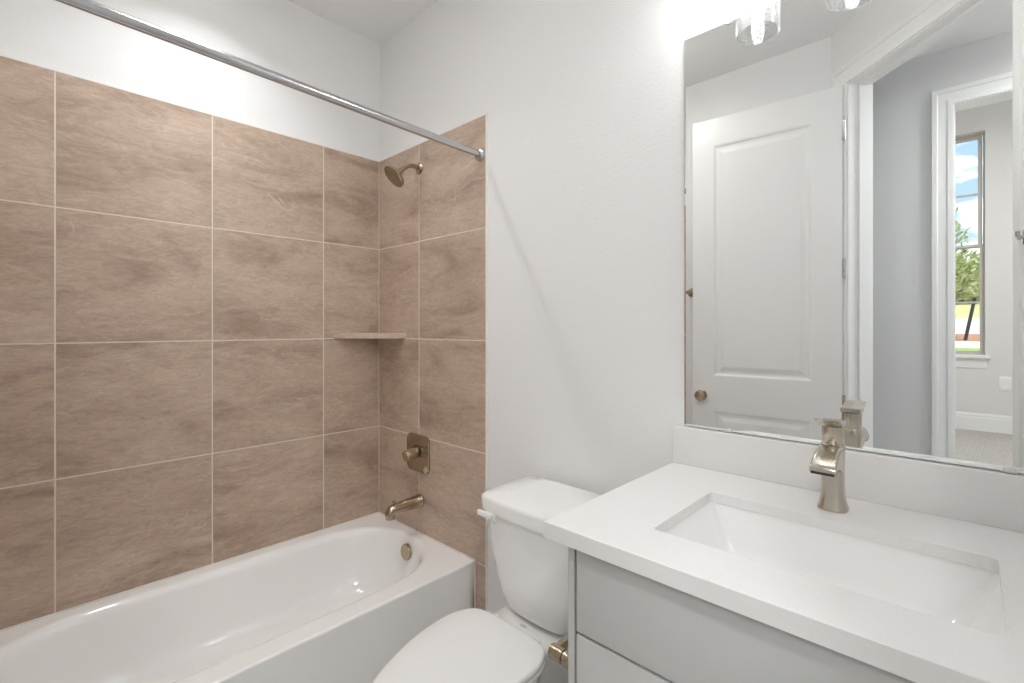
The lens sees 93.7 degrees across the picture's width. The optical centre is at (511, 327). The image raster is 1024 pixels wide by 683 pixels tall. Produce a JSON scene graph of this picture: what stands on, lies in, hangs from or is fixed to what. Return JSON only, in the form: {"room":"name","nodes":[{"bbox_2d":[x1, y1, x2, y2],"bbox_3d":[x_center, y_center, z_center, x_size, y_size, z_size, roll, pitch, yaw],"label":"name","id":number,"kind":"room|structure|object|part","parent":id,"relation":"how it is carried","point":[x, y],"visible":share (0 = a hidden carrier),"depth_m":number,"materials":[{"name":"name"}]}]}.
{"room":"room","nodes":[
{"label":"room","id":0,"kind":"room"},
{"bbox_2d":[0,0,379,160],"bbox_3d":[-1.261,-0.100,1.972,0.112,2.740,1.770,0,0,44],"label":"wall","id":1,"kind":"structure","parent":0,"point":[286,38],"depth_m":1.98,"materials":[{"name":"white paint"}]},
{"bbox_2d":[0,56,378,629],"bbox_3d":[-1.219,0.207,1.929,0.008,2.126,1.535,0,0,44],"label":"tile surround","id":2,"kind":"object","parent":1,"relation":"attached to","point":[179,394],"visible":0.82,"depth_m":1.83,"materials":[{"name":"tile"}]},
{"bbox_2d":[0,54,487,610],"bbox_3d":[-0.924,0.205,1.653,0.816,2.130,1.543,0,0,44],"label":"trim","id":3,"kind":"structure","parent":1,"relation":"attached to","point":[486,114],"depth_m":1.93,"materials":[{"name":"white"}]},
{"bbox_2d":[288,0,437,44],"bbox_3d":[-0.110,-1.530,0.565,3.720,0.120,2.220,0,0,44],"label":"ceiling","id":4,"kind":"structure","parent":0,"point":[376,21],"depth_m":2.25,"materials":[{"name":"white paint"}]},
{"bbox_2d":[380,0,1023,612],"bbox_3d":[0.658,-0.100,1.290,3.608,2.740,0.112,0,0,44],"label":"wall","id":5,"kind":"structure","parent":0,"point":[582,100],"depth_m":1.64,"materials":[{"name":"white paint"}]},
{"bbox_2d":[379,115,484,609],"bbox_3d":[-0.394,0.207,2.208,0.803,2.126,0.008,0,0,44],"label":"tile surround","id":6,"kind":"object","parent":5,"relation":"attached to","point":[432,226],"visible":0.78,"depth_m":2.15,"materials":[{"name":"tile"}]},
{"bbox_2d":[55,0,484,161],"bbox_3d":[-0.651,-0.714,1.393,0.054,0.078,1.526,0,0,43],"label":"shower rod","id":7,"kind":"object","parent":6,"relation":"attached to","point":[89,6],"visible":1,"depth_m":1.31,"materials":[{"name":"silver metal"}]},
{"bbox_2d":[334,333,405,338],"bbox_3d":[-0.683,0.040,2.311,0.242,0.027,0.242,0,0,44],"label":"corner shelf","id":8,"kind":"object","parent":6,"relation":"attached to","point":[336,335],"visible":1,"depth_m":2.30,"materials":[{"name":"stone"}]},
{"bbox_2d":[384,162,422,186],"bbox_3d":[-0.493,-0.701,2.174,0.110,0.136,0.178,0,0,44],"label":"shower","id":9,"kind":"object","parent":6,"relation":"attached to","point":[393,174],"visible":1,"depth_m":2.15,"materials":[{"name":"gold metal"}]},
{"bbox_3d":[-0.468,-0.725,2.193,0.021,0.060,0.114,0,0,41],"label":"arm","id":10,"kind":"part","parent":9,"relation":"part of","materials":[{"name":"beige metal"}]},
{"bbox_2d":[385,493,423,520],"bbox_3d":[-0.487,0.807,2.167,0.062,0.075,0.180,0,0,44],"label":"tub spout","id":11,"kind":"object","parent":6,"relation":"attached to","point":[416,501],"visible":1,"depth_m":2.15,"materials":[{"name":"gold metal"}]},
{"bbox_2d":[402,432,429,473],"bbox_3d":[-0.463,0.585,2.213,0.174,0.174,0.079,0,0,44],"label":"shower valve","id":12,"kind":"object","parent":6,"relation":"attached to","point":[417,454],"visible":1,"depth_m":2.21,"materials":[{"name":"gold metal"}]},
{"bbox_3d":[-0.467,0.581,2.209,0.055,0.060,0.068,0,0,44],"label":"knob","id":13,"kind":"part","parent":12,"relation":"part of","materials":[{"name":"beige metal"}]},
{"bbox_2d":[673,425,1023,532],"bbox_3d":[0.765,0.332,1.097,0.823,0.105,0.020,0,0,44],"label":"backsplash","id":14,"kind":"structure","parent":5,"relation":"attached to","point":[974,495],"depth_m":1.05,"materials":[{"name":"stone"}]},
{"bbox_2d":[684,0,1023,473],"bbox_3d":[0.766,-0.270,1.102,0.763,1.096,0.011,0,0,44],"label":"wall mirror","id":15,"kind":"object","parent":5,"relation":"attached to","point":[854,169],"visible":1,"depth_m":1.08,"materials":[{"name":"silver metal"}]},
{"bbox_3d":[-0.149,1.320,0.524,3.720,0.100,2.335,0,0,44],"label":"floor","id":16,"kind":"structure","parent":0,"visible":0},
{"bbox_2d":[0,513,474,682],"bbox_3d":[-0.945,1.112,1.673,0.742,0.316,1.526,0,0,44],"label":"bathtub","id":17,"kind":"object","parent":16,"relation":"on","point":[336,604],"visible":0.98,"depth_m":1.75,"materials":[{"name":"white ceramic"}]},
{"bbox_2d":[0,512,475,631],"bbox_3d":[-0.942,1.110,1.675,0.744,0.320,1.520,0,0,44],"label":"caulk","id":18,"kind":"structure","parent":17,"relation":"attached to","point":[376,512],"depth_m":1.97,"materials":[{"name":"white"}]},
{"bbox_3d":[-0.480,1.016,2.175,0.072,0.072,0.019,0,0,44],"label":"overflow plate","id":19,"kind":"part","parent":17,"relation":"part of","materials":[{"name":"beige metal"}]},
{"bbox_2d":[373,476,599,682],"bbox_3d":[-0.050,0.901,1.329,0.416,0.737,0.755,0,0,44],"label":"toilet","id":20,"kind":"object","parent":16,"relation":"on","point":[510,644],"visible":0.78,"depth_m":1.38,"materials":[{"name":"white ceramic"}]},
{"bbox_3d":[-0.161,0.875,1.239,0.350,0.018,0.470,0,0,44],"label":"seat lid","id":21,"kind":"part","parent":20,"relation":"part of","materials":[{"name":"white plastic"}]},
{"bbox_3d":[-0.075,0.592,1.528,0.070,0.028,0.038,0,0,44],"label":"flush lever","id":22,"kind":"part","parent":20,"relation":"part of","materials":[{"name":"white plastic"}]},
{"bbox_3d":[0.123,0.735,1.512,0.388,0.310,0.252,0,0,44],"label":"tank","id":23,"kind":"part","parent":20,"relation":"part of","materials":[{"name":"white ceramic"}]},
{"bbox_3d":[-0.064,1.085,1.341,0.362,0.370,0.733,0,0,44],"label":"bowl","id":24,"kind":"part","parent":20,"relation":"part of","materials":[{"name":"white ceramic"}]},
{"bbox_3d":[-0.161,0.893,1.239,0.351,0.014,0.471,0,0,44],"label":"seat","id":25,"kind":"part","parent":20,"relation":"part of","materials":[{"name":"white plastic"}]},
{"bbox_3d":[0.117,0.558,1.506,0.416,0.051,0.269,0,0,44],"label":"tank lid","id":26,"kind":"part","parent":20,"relation":"part of","materials":[{"name":"white ceramic"}]},
{"bbox_2d":[568,547,915,682],"bbox_3d":[0.589,0.844,0.885,0.786,0.853,0.566,0,0,44],"label":"vanity cabinet","id":27,"kind":"object","parent":16,"relation":"on","point":[625,626],"visible":0.29,"depth_m":0.80,"materials":[{"name":"grey paint"}]},
{"bbox_2d":[548,635,567,668],"bbox_3d":[0.161,0.703,1.067,0.082,0.052,0.181,0,0,44],"label":"toilet paper holder","id":28,"kind":"object","parent":27,"relation":"attached to","point":[558,652],"visible":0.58,"depth_m":1.03,"materials":[{"name":"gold metal"}]},
{"bbox_3d":[0.130,0.703,1.007,0.046,0.052,0.052,0,0,44],"label":"post","id":29,"kind":"part","parent":28,"relation":"part of","materials":[{"name":"beige metal"}]},
{"bbox_3d":[0.400,0.738,0.687,0.740,0.280,0.019,0,0,44],"label":"drawer","id":30,"kind":"part","parent":27,"relation":"part of","materials":[{"name":"grey paint"}]},
{"bbox_2d":[543,425,1023,682],"bbox_3d":[0.566,0.348,0.888,0.823,0.137,0.596,0,0,44],"label":"countertop","id":31,"kind":"structure","parent":27,"relation":"on","point":[970,516],"depth_m":0.90,"materials":[{"name":"stone"}]},
{"bbox_2d":[809,418,848,513],"bbox_3d":[0.659,0.286,0.997,0.055,0.197,0.132,0,0,44],"label":"sink faucet","id":32,"kind":"object","parent":31,"relation":"on","point":[828,460],"visible":1,"depth_m":1.00,"materials":[{"name":"silver metal"}]},
{"bbox_2d":[811,471,836,476],"bbox_3d":[0.622,0.289,0.958,0.040,0.005,0.024,0,0,44],"label":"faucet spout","id":33,"kind":"object","parent":32,"relation":"attached to","point":[826,473],"depth_m":0.94,"materials":[{"name":"grey metal"}]},
{"bbox_3d":[0.650,0.280,0.988,0.045,0.065,0.105,0,0,44],"label":"spout","id":34,"kind":"part","parent":32,"relation":"part of","materials":[{"name":"silver metal"}]},
{"bbox_3d":[0.670,0.198,1.008,0.044,0.020,0.086,0,0,44],"label":"lever handle","id":35,"kind":"part","parent":32,"relation":"part of","materials":[{"name":"silver metal"}]},
{"bbox_2d":[665,502,1006,637],"bbox_3d":[0.539,0.468,0.858,0.524,0.122,0.330,0,0,44],"label":"undermount sink","id":36,"kind":"object","parent":31,"relation":"in","point":[969,596],"visible":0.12,"depth_m":0.92,"materials":[{"name":"white ceramic"}]}
]}

